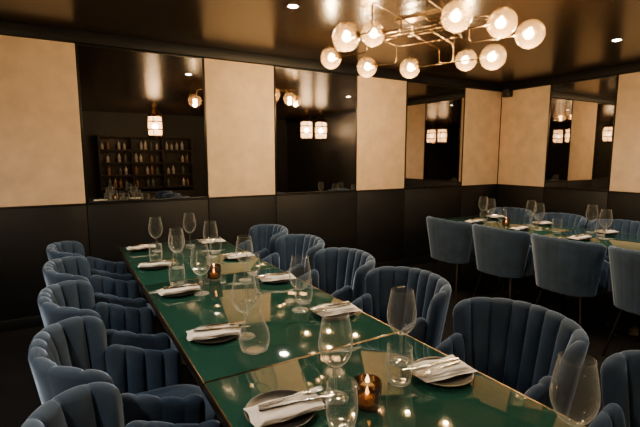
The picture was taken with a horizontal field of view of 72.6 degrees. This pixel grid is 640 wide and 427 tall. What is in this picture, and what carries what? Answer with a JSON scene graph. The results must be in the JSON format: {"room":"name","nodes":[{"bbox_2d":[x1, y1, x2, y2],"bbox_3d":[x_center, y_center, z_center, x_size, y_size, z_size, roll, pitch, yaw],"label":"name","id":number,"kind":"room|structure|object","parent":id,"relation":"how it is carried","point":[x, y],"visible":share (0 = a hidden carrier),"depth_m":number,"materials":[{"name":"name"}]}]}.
{"room":"restaurant","nodes":[
{"label":"restaurant","id":0,"kind":"room"},
{"bbox_2d":[0,35,501,250],"bbox_3d":[-1.077,-0.382,4.492,8.900,2.500,0.100,-4,9,-30],"label":"wall","id":1,"kind":"structure","parent":0,"point":[6,35],"depth_m":3.83,"materials":[{"name":"paint"}]},
{"bbox_2d":[0,35,85,206],"bbox_3d":[-2.399,-0.739,3.586,0.750,1.358,0.033,-4,9,-30],"label":"wall panel","id":2,"kind":"object","parent":1,"relation":"attached to","point":[41,158],"visible":1,"depth_m":3.61,"materials":[{"name":"beige fabric"}]},
{"bbox_2d":[76,43,207,202],"bbox_3d":[-1.601,-0.799,4.047,1.080,1.358,0.034,-4,9,-30],"label":"wall mirror","id":3,"kind":"object","parent":1,"relation":"attached to","point":[143,122],"visible":1,"depth_m":4.01,"materials":[{"name":"black mirror"}]},
{"bbox_2d":[0,255,438,332],"bbox_3d":[-1.063,0.819,4.570,8.647,0.098,0.048,-4,9,-30],"label":"baseboard","id":4,"kind":"structure","parent":1,"relation":"attached to","point":[36,320],"depth_m":3.75,"materials":[{"name":"wood"}]},
{"bbox_2d":[203,58,274,197],"bbox_3d":[-0.813,-0.859,4.509,0.735,1.358,0.033,-4,9,-30],"label":"wall panel","id":5,"kind":"object","parent":1,"relation":"attached to","point":[239,96],"visible":1,"depth_m":4.48,"materials":[{"name":"beige fabric"}]},
{"bbox_2d":[0,184,496,320],"bbox_3d":[-1.055,0.303,4.510,8.667,0.938,0.045,-4,9,-30],"label":"wainscoting","id":6,"kind":"structure","parent":1,"relation":"attached to","point":[386,224],"depth_m":4.49,"materials":[{"name":"wood"}]},
{"bbox_2d":[0,21,501,91],"bbox_3d":[-1.062,-1.565,4.259,8.647,0.094,0.053,-4,9,-30],"label":"trim","id":7,"kind":"structure","parent":1,"relation":"attached to","point":[6,28],"depth_m":4.24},
{"bbox_2d":[274,66,357,193],"bbox_3d":[-0.026,-0.918,4.963,1.069,1.358,0.034,-4,9,-30],"label":"wall mirror","id":8,"kind":"object","parent":1,"relation":"attached to","point":[315,112],"visible":1,"depth_m":4.93,"materials":[{"name":"black mirror"}]},
{"bbox_2d":[356,76,406,190],"bbox_3d":[0.765,-0.978,5.427,0.754,1.358,0.033,-4,9,-30],"label":"wall panel","id":9,"kind":"object","parent":1,"relation":"attached to","point":[381,103],"visible":1,"depth_m":5.40,"materials":[{"name":"beige fabric"}]},
{"bbox_2d":[404,81,465,187],"bbox_3d":[1.558,-1.038,5.884,1.064,1.358,0.034,-4,9,-30],"label":"wall mirror","id":10,"kind":"object","parent":1,"relation":"attached to","point":[435,114],"visible":1,"depth_m":5.86,"materials":[{"name":"black mirror"}]},
{"bbox_2d":[462,88,501,185],"bbox_3d":[2.348,-1.098,6.348,0.757,1.358,0.033,-4,9,-30],"label":"wall panel","id":11,"kind":"object","parent":1,"relation":"attached to","point":[482,107],"visible":1,"depth_m":6.32,"materials":[{"name":"beige fabric"}]},
{"bbox_2d":[0,0,639,84],"bbox_3d":[0.790,-1.261,1.169,8.700,0.100,7.280,-4,9,-30],"label":"ceiling","id":12,"kind":"structure","parent":0,"point":[579,34],"depth_m":3.57,"materials":[{"name":"paint"}]},
{"bbox_2d":[286,4,299,8],"bbox_3d":[-0.190,-1.453,3.061,0.100,0.006,0.100,-4,9,-30],"label":"recessed light","id":13,"kind":"object","parent":12,"relation":"in","point":[290,6],"visible":1,"depth_m":3.06,"materials":[{"name":"white metal"}]},
{"bbox_2d":[328,0,545,75],"bbox_3d":[0.733,-1.271,3.269,1.374,0.420,1.625,-1,7,-4],"label":"chandelier","id":14,"kind":"object","parent":12,"relation":"hanging from","point":[445,15],"visible":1,"depth_m":3.17,"materials":[{"name":"gold metal"}]},
{"bbox_2d":[334,54,341,59],"bbox_3d":[0.153,-1.342,3.738,0.051,0.048,0.048,5,9,35],"label":"socket","id":15,"kind":"object","parent":14,"relation":"attached to","point":[338,56],"depth_m":3.72,"materials":[{"name":"gold metal"}]},
{"bbox_2d":[350,31,360,38],"bbox_3d":[0.226,-1.142,2.793,0.051,0.048,0.048,5,9,35],"label":"socket","id":16,"kind":"object","parent":14,"relation":"attached to","point":[355,35],"depth_m":2.78,"materials":[{"name":"gold metal"}]},
{"bbox_2d":[370,63,377,68],"bbox_3d":[0.485,-1.328,3.927,0.051,0.048,0.048,5,9,35],"label":"socket","id":17,"kind":"object","parent":14,"relation":"attached to","point":[374,66],"depth_m":3.91,"materials":[{"name":"gold metal"}]},
{"bbox_2d":[377,29,385,35],"bbox_3d":[0.459,-1.356,3.265,0.051,0.048,0.048,5,9,35],"label":"socket","id":18,"kind":"object","parent":14,"relation":"attached to","point":[381,32],"depth_m":3.25,"materials":[{"name":"gold metal"}]},
{"bbox_2d":[414,64,420,69],"bbox_3d":[0.876,-1.319,3.927,0.051,0.048,0.048,5,9,35],"label":"socket","id":19,"kind":"object","parent":14,"relation":"attached to","point":[417,67],"depth_m":3.91,"materials":[{"name":"gold metal"}]},
{"bbox_2d":[440,14,449,22],"bbox_3d":[0.747,-1.165,2.601,0.051,0.048,0.048,5,9,35],"label":"socket","id":20,"kind":"object","parent":14,"relation":"attached to","point":[444,18],"depth_m":2.59,"materials":[{"name":"gold metal"}]},
{"bbox_2d":[479,55,486,61],"bbox_3d":[1.202,-1.145,3.215,0.051,0.048,0.048,5,9,35],"label":"socket","id":21,"kind":"object","parent":14,"relation":"attached to","point":[482,58],"depth_m":3.20,"materials":[{"name":"gold metal"}]},
{"bbox_2d":[485,21,494,29],"bbox_3d":[1.085,-1.201,2.777,0.051,0.048,0.048,5,9,35],"label":"socket","id":22,"kind":"object","parent":14,"relation":"attached to","point":[489,24],"depth_m":2.76,"materials":[{"name":"gold metal"}]},
{"bbox_2d":[513,32,522,39],"bbox_3d":[1.308,-1.172,2.875,0.051,0.048,0.048,5,9,35],"label":"socket","id":23,"kind":"object","parent":14,"relation":"attached to","point":[517,35],"depth_m":2.86,"materials":[{"name":"gold metal"}]},
{"bbox_2d":[0,260,639,426],"bbox_3d":[0.790,1.317,1.504,8.700,0.100,7.280,-4,9,-30],"label":"floor","id":24,"kind":"structure","parent":0,"point":[19,396],"depth_m":3.47,"materials":[{"name":"carpet"}]},
{"bbox_2d":[46,241,142,297],"bbox_3d":[-1.653,0.622,3.251,0.620,0.835,0.587,-4,9,-30],"label":"dining chair","id":25,"kind":"object","parent":24,"relation":"on","point":[114,270],"visible":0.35,"depth_m":3.29,"materials":[{"name":"blue fabric"}]},
{"bbox_2d":[43,256,157,325],"bbox_3d":[-1.341,0.690,2.725,0.620,0.835,0.587,-4,8,-28],"label":"dining chair","id":26,"kind":"object","parent":24,"relation":"on","point":[108,290],"visible":0.45,"depth_m":2.77,"materials":[{"name":"blue fabric"}]},
{"bbox_2d":[38,280,180,355],"bbox_3d":[-1.025,0.759,2.190,0.620,0.835,0.587,-4,9,-31],"label":"dining chair","id":27,"kind":"object","parent":24,"relation":"on","point":[126,326],"visible":0.52,"depth_m":2.21,"materials":[{"name":"blue fabric"}]},
{"bbox_2d":[21,382,221,426],"bbox_3d":[-0.405,0.895,1.142,0.620,0.835,0.587,-4,8,-29],"label":"dining chair","id":28,"kind":"object","parent":24,"relation":"on","point":[95,404],"visible":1,"depth_m":1.21,"materials":[{"name":"blue fabric"}]},
{"bbox_2d":[28,316,216,425],"bbox_3d":[-0.712,0.828,1.661,0.620,0.835,0.587,-4,8,-29],"label":"dining chair","id":29,"kind":"object","parent":24,"relation":"on","point":[68,353],"visible":0.83,"depth_m":1.69,"materials":[{"name":"blue fabric"}]},
{"bbox_2d":[118,240,274,366],"bbox_3d":[-0.929,0.675,3.151,0.806,0.750,1.196,-4,9,-30],"label":"dining table","id":30,"kind":"object","parent":24,"relation":"on","point":[132,259],"visible":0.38,"depth_m":2.94,"materials":[{"name":"green stone"}]},
{"bbox_2d":[129,247,153,251],"bbox_3d":[-1.364,0.267,3.320,0.196,0.015,0.196,-5,9,-33],"label":"plate","id":31,"kind":"object","parent":30,"relation":"on","point":[145,249],"visible":0.47,"depth_m":3.27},
{"bbox_2d":[127,244,155,249],"bbox_3d":[-1.361,0.252,3.314,0.205,0.020,0.106,-5,9,-33],"label":"folded napkin","id":32,"kind":"object","parent":31,"relation":"on","point":[152,245],"visible":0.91,"depth_m":3.28,"materials":[{"name":"white fabric"}]},
{"bbox_2d":[140,264,171,269],"bbox_3d":[-1.050,0.336,2.789,0.196,0.015,0.196,0,7,3],"label":"plate","id":33,"kind":"object","parent":30,"relation":"on","point":[156,267],"visible":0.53,"depth_m":2.74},
{"bbox_2d":[138,262,171,267],"bbox_3d":[-1.054,0.320,2.788,0.205,0.020,0.106,-2,8,-18],"label":"folded napkin","id":34,"kind":"object","parent":33,"relation":"on","point":[155,264],"visible":0.91,"depth_m":2.76,"materials":[{"name":"white fabric"}]},
{"bbox_2d":[168,229,184,268],"bbox_3d":[-0.905,0.220,2.755,0.100,0.253,0.100,-3,8,-20],"label":"wine glass","id":35,"kind":"object","parent":30,"relation":"on","point":[175,267],"visible":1,"depth_m":2.75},
{"bbox_2d":[203,221,217,257],"bbox_3d":[-0.766,0.181,3.054,0.100,0.253,0.100,3,8,22],"label":"wine glass","id":36,"kind":"object","parent":30,"relation":"on","point":[215,221],"visible":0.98,"depth_m":3.06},
{"bbox_2d":[202,241,224,244],"bbox_3d":[-0.875,0.236,3.558,0.196,0.015,0.196,1,7,5],"label":"plate","id":37,"kind":"object","parent":30,"relation":"on","point":[212,243],"visible":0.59,"depth_m":3.53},
{"bbox_2d":[198,238,224,242],"bbox_3d":[-0.882,0.220,3.561,0.205,0.020,0.106,-5,9,-32],"label":"folded napkin","id":38,"kind":"object","parent":37,"relation":"on","point":[221,239],"visible":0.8,"depth_m":3.53,"materials":[{"name":"white fabric"}]},
{"bbox_2d":[224,256,251,259],"bbox_3d":[-0.572,0.302,3.045,0.196,0.015,0.196,0,7,1],"label":"plate","id":39,"kind":"object","parent":30,"relation":"on","point":[245,257],"visible":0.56,"depth_m":3.01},
{"bbox_2d":[224,252,253,258],"bbox_3d":[-0.567,0.287,3.042,0.205,0.020,0.106,-5,9,-32],"label":"folded napkin","id":40,"kind":"object","parent":39,"relation":"on","point":[233,255],"visible":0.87,"depth_m":3.02,"materials":[{"name":"white fabric"}]},
{"bbox_2d":[236,224,287,259],"bbox_3d":[-0.598,0.539,3.886,0.620,0.835,0.587,-4,8,-28],"label":"dining chair","id":41,"kind":"object","parent":24,"relation":"on","point":[263,237],"visible":0.31,"depth_m":4.06,"materials":[{"name":"blue fabric"}]},
{"bbox_2d":[142,267,400,392],"bbox_3d":[-0.322,0.808,2.124,0.806,0.750,1.196,-4,9,-30],"label":"dining table","id":42,"kind":"object","parent":24,"relation":"on","point":[293,335],"visible":0.81,"depth_m":1.85,"materials":[{"name":"green stone"}]},
{"bbox_2d":[158,285,196,297],"bbox_3d":[-0.737,0.404,2.259,0.196,0.015,0.196,-6,9,-38],"label":"plate","id":43,"kind":"object","parent":42,"relation":"on","point":[187,293],"visible":0.46,"depth_m":2.22,"materials":[{"name":"ceramic"}]},
{"bbox_2d":[157,284,199,295],"bbox_3d":[-0.731,0.389,2.256,0.205,0.020,0.106,-5,9,-32],"label":"folded napkin","id":44,"kind":"object","parent":43,"relation":"on","point":[161,292],"visible":0.84,"depth_m":2.23,"materials":[{"name":"white fabric"}]},
{"bbox_2d":[163,281,202,287],"bbox_3d":[-0.716,0.372,2.284,0.202,0.006,0.025,-4,9,-31],"label":"fork","id":45,"kind":"object","parent":44,"relation":"on","point":[200,281],"visible":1,"depth_m":2.30,"materials":[{"name":"metal"}]},
{"bbox_2d":[163,284,204,288],"bbox_3d":[-0.697,0.376,2.259,0.217,0.006,0.018,-3,8,-23],"label":"table knife","id":46,"kind":"object","parent":44,"relation":"on","point":[195,284],"visible":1,"depth_m":2.25,"materials":[{"name":"metal"}]},
{"bbox_2d":[190,245,210,295],"bbox_3d":[-0.611,0.287,2.236,0.100,0.253,0.100,-3,8,-20],"label":"wine glass","id":47,"kind":"object","parent":42,"relation":"on","point":[207,292],"visible":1,"depth_m":2.23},
{"bbox_2d":[190,245,210,274],"bbox_3d":[-0.611,0.239,2.230,0.100,0.155,0.100,-3,8,-20],"label":"bowl","id":48,"kind":"object","parent":47,"relation":"on","point":[192,245],"depth_m":2.22,"materials":[{"name":"clear glass"}]},
{"bbox_2d":[206,264,220,279],"bbox_3d":[-0.616,0.338,2.532,0.083,0.078,0.083,3,8,25],"label":"candle holder","id":49,"kind":"object","parent":42,"relation":"on","point":[214,272],"visible":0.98,"depth_m":2.50,"materials":[{"name":"glass"}]},
{"bbox_2d":[193,323,236,343],"bbox_3d":[-0.415,0.475,1.716,0.196,0.015,0.196,-6,10,-41],"label":"plate","id":50,"kind":"object","parent":42,"relation":"on","point":[222,339],"visible":0.38,"depth_m":1.67,"materials":[{"name":"ceramic"}]},
{"bbox_2d":[186,325,240,340],"bbox_3d":[-0.416,0.461,1.707,0.205,0.020,0.106,-3,8,-20],"label":"folded napkin","id":51,"kind":"object","parent":50,"relation":"on","point":[209,334],"visible":0.83,"depth_m":1.68,"materials":[{"name":"white fabric"}]},
{"bbox_2d":[195,321,245,328],"bbox_3d":[-0.395,0.444,1.731,0.202,0.006,0.025,-3,8,-20],"label":"fork","id":52,"kind":"object","parent":51,"relation":"on","point":[242,322],"visible":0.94,"depth_m":1.74,"materials":[{"name":"metal"}]},
{"bbox_2d":[193,326,249,331],"bbox_3d":[-0.382,0.448,1.703,0.217,0.006,0.018,-2,8,-12],"label":"table knife","id":53,"kind":"object","parent":51,"relation":"on","point":[217,328],"visible":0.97,"depth_m":1.70,"materials":[{"name":"metal"}]},
{"bbox_2d":[231,271,256,339],"bbox_3d":[-0.293,0.357,1.697,0.100,0.253,0.100,0,7,-1],"label":"wine glass","id":54,"kind":"object","parent":42,"relation":"on","point":[240,271],"visible":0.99,"depth_m":1.69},
{"bbox_2d":[231,271,256,312],"bbox_3d":[-0.293,0.309,1.690,0.100,0.155,0.100,0,7,-1],"label":"bowl","id":55,"kind":"object","parent":54,"relation":"on","point":[240,271],"depth_m":1.68,"materials":[{"name":"clear glass"}]},
{"bbox_2d":[236,235,252,281],"bbox_3d":[-0.430,0.255,2.485,0.100,0.253,0.100,1,7,6],"label":"wine glass","id":56,"kind":"object","parent":42,"relation":"on","point":[248,279],"visible":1,"depth_m":2.49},
{"bbox_2d":[239,298,269,354],"bbox_3d":[-0.238,0.401,1.577,0.110,0.198,0.110,-4,9,-30],"label":"glass carafe","id":57,"kind":"object","parent":42,"relation":"on","point":[260,352],"visible":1,"depth_m":1.56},
{"bbox_2d":[259,278,291,283],"bbox_3d":[-0.248,0.373,2.497,0.196,0.015,0.196,1,8,10],"label":"plate","id":58,"kind":"object","parent":42,"relation":"on","point":[283,280],"visible":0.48,"depth_m":2.45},
{"bbox_2d":[259,273,295,280],"bbox_3d":[-0.246,0.359,2.488,0.205,0.020,0.106,-3,8,-20],"label":"folded napkin","id":59,"kind":"object","parent":58,"relation":"on","point":[286,276],"visible":0.75,"depth_m":2.46,"materials":[{"name":"white fabric"}]},
{"bbox_2d":[254,272,288,275],"bbox_3d":[-0.280,0.346,2.488,0.217,0.006,0.018,-3,8,-21],"label":"table knife","id":60,"kind":"object","parent":59,"relation":"on","point":[282,272],"visible":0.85,"depth_m":2.49,"materials":[{"name":"metal"}]},
{"bbox_2d":[289,255,310,312],"bbox_3d":[-0.091,0.319,1.992,0.100,0.253,0.100,-5,9,-31],"label":"wine glass","id":61,"kind":"object","parent":42,"relation":"on","point":[292,255],"visible":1,"depth_m":1.98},
{"bbox_2d":[289,255,310,289],"bbox_3d":[-0.091,0.271,1.985,0.100,0.155,0.100,-5,9,-32],"label":"bowl","id":62,"kind":"object","parent":61,"relation":"on","point":[292,255],"depth_m":1.97,"materials":[{"name":"clear glass"}]},
{"bbox_2d":[295,276,311,303],"bbox_3d":[-0.079,0.372,2.106,0.084,0.118,0.084,2,8,15],"label":"water tumbler","id":63,"kind":"object","parent":42,"relation":"on","point":[303,276],"visible":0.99,"depth_m":2.10,"materials":[{"name":"clear glass"}]},
{"bbox_2d":[313,303,355,318],"bbox_3d":[0.066,0.442,1.967,0.196,0.015,0.196,1,7,6],"label":"plate","id":64,"kind":"object","parent":42,"relation":"on","point":[343,315],"visible":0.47,"depth_m":1.92,"materials":[{"name":"ceramic"}]},
{"bbox_2d":[312,301,361,316],"bbox_3d":[0.074,0.427,1.962,0.205,0.020,0.106,-3,8,-24],"label":"folded napkin","id":65,"kind":"object","parent":64,"relation":"on","point":[350,308],"visible":0.72,"depth_m":1.94,"materials":[{"name":"white fabric"}]},
{"bbox_2d":[307,302,350,308],"bbox_3d":[0.040,0.415,1.961,0.217,0.006,0.018,-3,8,-24],"label":"table knife","id":66,"kind":"object","parent":65,"relation":"on","point":[344,302],"visible":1,"depth_m":1.96,"materials":[{"name":"metal"}]},
{"bbox_2d":[313,304,350,312],"bbox_3d":[0.055,0.418,1.933,0.202,0.006,0.025,-5,9,-32],"label":"fork","id":67,"kind":"object","parent":65,"relation":"on","point":[325,309],"visible":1,"depth_m":1.92,"materials":[{"name":"metal"}]},
{"bbox_2d":[262,234,324,277],"bbox_3d":[-0.285,0.608,3.357,0.620,0.835,0.587,-4,9,-30],"label":"dining chair","id":68,"kind":"object","parent":24,"relation":"on","point":[299,246],"visible":0.4,"depth_m":3.53,"materials":[{"name":"blue fabric"}]},
{"bbox_2d":[298,247,374,302],"bbox_3d":[0.028,0.676,2.829,0.620,0.835,0.587,-4,8,-28],"label":"dining chair","id":69,"kind":"object","parent":24,"relation":"on","point":[341,273],"visible":0.44,"depth_m":2.98,"materials":[{"name":"blue fabric"}]},
{"bbox_2d":[203,332,585,426],"bbox_3d":[0.286,0.941,1.098,0.806,0.750,1.196,-4,9,-30],"label":"dining table","id":70,"kind":"object","parent":24,"relation":"on","point":[484,401],"visible":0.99,"depth_m":1.31,"materials":[{"name":"green glass"}]},
{"bbox_2d":[244,390,314,426],"bbox_3d":[-0.109,0.542,1.198,0.196,0.015,0.196,5,9,34],"label":"plate","id":71,"kind":"object","parent":70,"relation":"on","point":[298,421],"visible":0.41,"depth_m":1.22,"materials":[{"name":"ceramic"}]},
{"bbox_2d":[244,391,324,426],"bbox_3d":[-0.096,0.527,1.192,0.205,0.020,0.106,-4,8,-27],"label":"folded napkin","id":72,"kind":"object","parent":71,"relation":"on","point":[272,416],"visible":0.79,"depth_m":1.16,"materials":[{"name":"white fabric"}]},
{"bbox_2d":[258,385,324,407],"bbox_3d":[-0.078,0.511,1.219,0.202,0.006,0.025,-4,8,-29],"label":"fork","id":73,"kind":"object","parent":72,"relation":"on","point":[312,390],"visible":1,"depth_m":1.23,"materials":[{"name":"metal"}]},
{"bbox_2d":[258,394,334,411],"bbox_3d":[-0.061,0.514,1.193,0.217,0.006,0.018,-3,8,-21],"label":"table knife","id":74,"kind":"object","parent":72,"relation":"on","point":[278,405],"visible":0.98,"depth_m":1.19,"materials":[{"name":"metal"}]},
{"bbox_2d":[318,314,352,404],"bbox_3d":[0.045,0.414,1.261,0.100,0.253,0.100,1,7,8],"label":"wine glass","id":75,"kind":"object","parent":70,"relation":"on","point":[322,314],"visible":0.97,"depth_m":1.25,"materials":[{"name":"glass"}]},
{"bbox_2d":[318,314,352,367],"bbox_3d":[0.045,0.365,1.255,0.100,0.155,0.100,1,7,8],"label":"bowl","id":76,"kind":"object","parent":75,"relation":"on","point":[322,314],"depth_m":1.24,"materials":[{"name":"clear glass"}]},
{"bbox_2d":[326,375,357,426],"bbox_3d":[0.057,0.498,1.139,0.084,0.118,0.084,3,8,20],"label":"water tumbler","id":77,"kind":"object","parent":70,"relation":"on","point":[339,375],"visible":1,"depth_m":1.13,"materials":[{"name":"clear glass"}]},
{"bbox_2d":[353,373,381,411],"bbox_3d":[0.133,0.506,1.232,0.083,0.078,0.083,1,7,8],"label":"candle holder","id":78,"kind":"object","parent":70,"relation":"on","point":[369,386],"visible":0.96,"depth_m":1.20,"materials":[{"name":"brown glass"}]},
{"bbox_2d":[386,342,412,386],"bbox_3d":[0.248,0.469,1.359,0.084,0.118,0.084,-5,9,-34],"label":"water tumbler","id":79,"kind":"object","parent":70,"relation":"on","point":[394,384],"visible":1,"depth_m":1.34,"materials":[{"name":"clear glass"}]},
{"bbox_2d":[387,289,416,362],"bbox_3d":[0.278,0.384,1.489,0.100,0.253,0.100,-4,9,-30],"label":"wine glass","id":80,"kind":"object","parent":70,"relation":"on","point":[401,357],"visible":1,"depth_m":1.48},
{"bbox_2d":[387,289,416,334],"bbox_3d":[0.278,0.336,1.482,0.100,0.155,0.100,-4,9,-30],"label":"bowl","id":81,"kind":"object","parent":80,"relation":"on","point":[391,289],"depth_m":1.47,"materials":[{"name":"clear glass"}]},
{"bbox_2d":[413,357,473,386],"bbox_3d":[0.395,0.515,1.411,0.196,0.015,0.196,4,8,28],"label":"plate","id":82,"kind":"object","parent":70,"relation":"on","point":[463,379],"visible":0.37,"depth_m":1.37,"materials":[{"name":"ceramic"}]},
{"bbox_2d":[408,355,476,382],"bbox_3d":[0.393,0.499,1.410,0.205,0.020,0.106,-3,8,-23],"label":"folded napkin","id":83,"kind":"object","parent":82,"relation":"on","point":[450,371],"visible":0.79,"depth_m":1.39,"materials":[{"name":"white fabric"}]},
{"bbox_2d":[402,357,458,369],"bbox_3d":[0.359,0.486,1.409,0.217,0.006,0.018,-3,8,-23],"label":"table knife","id":84,"kind":"object","parent":83,"relation":"on","point":[454,358],"visible":0.97,"depth_m":1.41,"materials":[{"name":"metal"}]},
{"bbox_2d":[413,360,460,376],"bbox_3d":[0.373,0.490,1.382,0.202,0.006,0.025,-4,9,-31],"label":"fork","id":85,"kind":"object","parent":83,"relation":"on","point":[425,372],"visible":1,"depth_m":1.36,"materials":[{"name":"metal"}]},
{"bbox_2d":[549,352,600,426],"bbox_3d":[0.575,0.449,0.990,0.100,0.253,0.100,6,9,37],"label":"wine glass","id":86,"kind":"object","parent":70,"relation":"on","point":[579,352],"visible":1,"depth_m":0.96,"materials":[{"name":"glass"}]},
{"bbox_2d":[352,266,451,348],"bbox_3d":[0.343,0.746,2.296,0.620,0.835,0.587,-4,9,-30],"label":"dining chair","id":87,"kind":"object","parent":24,"relation":"on","point":[432,292],"visible":0.43,"depth_m":2.42,"materials":[{"name":"blue fabric"}]},
{"bbox_2d":[426,216,490,301],"bbox_3d":[1.448,0.442,4.635,0.620,0.835,0.587,-4,8,-29],"label":"dining chair","id":88,"kind":"object","parent":24,"relation":"on","point":[450,241],"visible":0.82,"depth_m":4.39,"materials":[{"name":"blue fabric"}]},
{"bbox_2d":[468,207,532,284],"bbox_3d":[2.191,0.361,5.257,0.620,0.835,0.587,-4,8,-29],"label":"dining chair","id":89,"kind":"object","parent":24,"relation":"on","point":[512,212],"visible":0.28,"depth_m":5.35,"materials":[{"name":"blue fabric"}]},
{"bbox_2d":[472,224,543,306],"bbox_3d":[1.756,0.510,4.113,0.620,0.835,0.587,-4,9,-30],"label":"dining chair","id":90,"kind":"object","parent":24,"relation":"on","point":[505,253],"visible":0.9,"depth_m":3.88,"materials":[{"name":"blue fabric"}]},
{"bbox_2d":[435,297,588,416],"bbox_3d":[0.672,0.818,1.739,0.620,0.835,0.587,-4,8,-28],"label":"dining chair","id":91,"kind":"object","parent":24,"relation":"on","point":[517,344],"visible":0.52,"depth_m":1.85,"materials":[{"name":"blue fabric"}]},
{"bbox_2d":[446,215,586,296],"bbox_3d":[1.996,0.478,4.668,0.806,0.750,1.196,-4,9,-30],"label":"dining table","id":92,"kind":"object","parent":24,"relation":"on","point":[545,230],"visible":0.48,"depth_m":4.59,"materials":[{"name":"green stone"}]},
{"bbox_2d":[502,217,510,225],"bbox_3d":[1.917,0.083,4.488,0.083,0.078,0.083,3,8,24],"label":"candle holder","id":93,"kind":"object","parent":92,"relation":"on","point":[505,221],"visible":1,"depth_m":4.46,"materials":[{"name":"glass"}]},
{"bbox_2d":[508,227,529,230],"bbox_3d":[1.926,0.149,4.222,0.196,0.015,0.196,1,8,10],"label":"plate","id":94,"kind":"object","parent":92,"relation":"on","point":[525,229],"visible":0.57,"depth_m":4.19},
{"bbox_2d":[509,225,527,229],"bbox_3d":[1.926,0.135,4.217,0.205,0.020,0.106,-6,10,-39],"label":"folded napkin","id":95,"kind":"object","parent":94,"relation":"on","point":[522,226],"visible":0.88,"depth_m":4.18,"materials":[{"name":"white fabric"}]},
{"bbox_2d":[513,212,586,299],"bbox_3d":[2.497,0.428,4.739,0.620,0.835,0.587,-4,9,-31],"label":"dining chair","id":96,"kind":"object","parent":24,"relation":"on","point":[568,219],"visible":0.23,"depth_m":4.82,"materials":[{"name":"blue fabric"}]},
{"bbox_2d":[531,233,614,333],"bbox_3d":[2.068,0.578,3.587,0.620,0.835,0.587,-5,9,-31],"label":"dining chair","id":97,"kind":"object","parent":24,"relation":"on","point":[579,269],"visible":0.95,"depth_m":3.37,"materials":[{"name":"blue fabric"}]},
{"bbox_2d":[541,228,639,336],"bbox_3d":[2.603,0.611,3.642,0.806,0.750,1.196,-4,9,-30],"label":"dining table","id":98,"kind":"object","parent":24,"relation":"on","point":[621,240],"visible":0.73,"depth_m":3.68,"materials":[{"name":"green stone"}]},
{"bbox_2d":[566,235,591,240],"bbox_3d":[2.214,0.213,3.734,0.196,0.015,0.196,6,10,39],"label":"plate","id":99,"kind":"object","parent":98,"relation":"on","point":[585,239],"visible":0.62,"depth_m":3.69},
{"bbox_2d":[567,234,591,238],"bbox_3d":[2.216,0.199,3.723,0.205,0.020,0.106,-4,8,-29],"label":"folded napkin","id":100,"kind":"object","parent":99,"relation":"on","point":[573,236],"visible":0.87,"depth_m":3.69,"materials":[{"name":"white fabric"}]},
{"bbox_2d":[594,231,618,234],"bbox_3d":[2.639,0.176,4.016,0.196,0.015,0.196,4,8,25],"label":"plate","id":101,"kind":"object","parent":98,"relation":"on","point":[613,233],"visible":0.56,"depth_m":3.98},
{"bbox_2d":[596,229,616,232],"bbox_3d":[2.637,0.161,4.011,0.205,0.020,0.106,-3,8,-24],"label":"folded napkin","id":102,"kind":"object","parent":101,"relation":"on","point":[608,230],"visible":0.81,"depth_m":3.98,"materials":[{"name":"white fabric"}]},
{"bbox_2d":[567,219,639,317],"bbox_3d":[2.806,0.496,4.218,0.620,0.835,0.587,-5,9,-32],"label":"dining chair","id":103,"kind":"object","parent":24,"relation":"on","point":[619,225],"visible":0.22,"depth_m":4.34,"materials":[{"name":"blue fabric"}]},
{"bbox_2d":[588,350,639,426],"bbox_3d":[0.994,0.888,1.196,0.620,0.835,0.587,-4,9,-30],"label":"dining chair","id":104,"kind":"object","parent":24,"relation":"on","point":[620,372],"visible":1,"depth_m":1.40,"materials":[{"name":"blue fabric"}]},
{"bbox_2d":[601,245,639,355],"bbox_3d":[2.376,0.645,3.066,0.620,0.835,0.587,-4,8,-29],"label":"dining chair","id":105,"kind":"object","parent":24,"relation":"on","point":[624,263],"visible":1,"depth_m":3.00,"materials":[{"name":"blue fabric"}]},
{"bbox_2d":[496,72,634,206],"bbox_3d":[4.585,-0.259,3.544,0.100,2.500,7.280,-4,9,-30],"label":"wall","id":106,"kind":"structure","parent":0,"point":[634,72],"depth_m":6.54,"materials":[{"name":"paint"}]},
{"bbox_2d":[498,85,550,186],"bbox_3d":[2.893,-1.080,6.214,0.033,1.358,0.740,-4,9,-30],"label":"wall panel","id":107,"kind":"object","parent":106,"relation":"attached to","point":[524,115],"visible":0.89,"depth_m":6.17,"materials":[{"name":"beige fabric"}]},
{"bbox_2d":[502,88,512,97],"bbox_3d":[2.713,-1.737,6.290,0.113,0.115,0.110,-4,9,-30],"label":"wall speaker","id":108,"kind":"object","parent":107,"relation":"attached to","point":[508,92],"visible":1,"depth_m":6.25,"materials":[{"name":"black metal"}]},
{"bbox_2d":[503,89,508,96],"bbox_3d":[2.667,-1.735,6.263,0.006,0.099,0.092,-4,9,-30],"label":"grille","id":109,"kind":"object","parent":108,"relation":"attached to","point":[505,91],"depth_m":6.26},
{"bbox_2d":[497,184,639,227],"bbox_3d":[3.497,0.196,5.329,0.045,0.938,3.134,-4,9,-30],"label":"wainscoting","id":110,"kind":"structure","parent":106,"relation":"attached to","point":[623,205],"depth_m":5.63,"materials":[{"name":"wood"}]},
{"bbox_2d":[502,62,639,90],"bbox_3d":[4.529,-1.444,3.334,0.053,0.094,7.240,-4,9,-30],"label":"trim","id":111,"kind":"structure","parent":106,"relation":"attached to","point":[635,67],"depth_m":5.48,"materials":[{"name":"wood"}]},
{"bbox_2d":[544,75,618,190],"bbox_3d":[3.288,-0.993,5.538,0.034,1.358,0.819,-4,9,-30],"label":"wall mirror","id":112,"kind":"object","parent":106,"relation":"attached to","point":[582,113],"visible":1,"depth_m":5.50,"materials":[{"name":"clear mirror"}]},
{"bbox_2d":[609,72,639,192],"bbox_3d":[3.690,-0.905,4.867,0.033,1.358,0.740,-4,9,-30],"label":"wall panel","id":113,"kind":"object","parent":106,"relation":"attached to","point":[625,166],"visible":1,"depth_m":5.05,"materials":[{"name":"beige fabric"}]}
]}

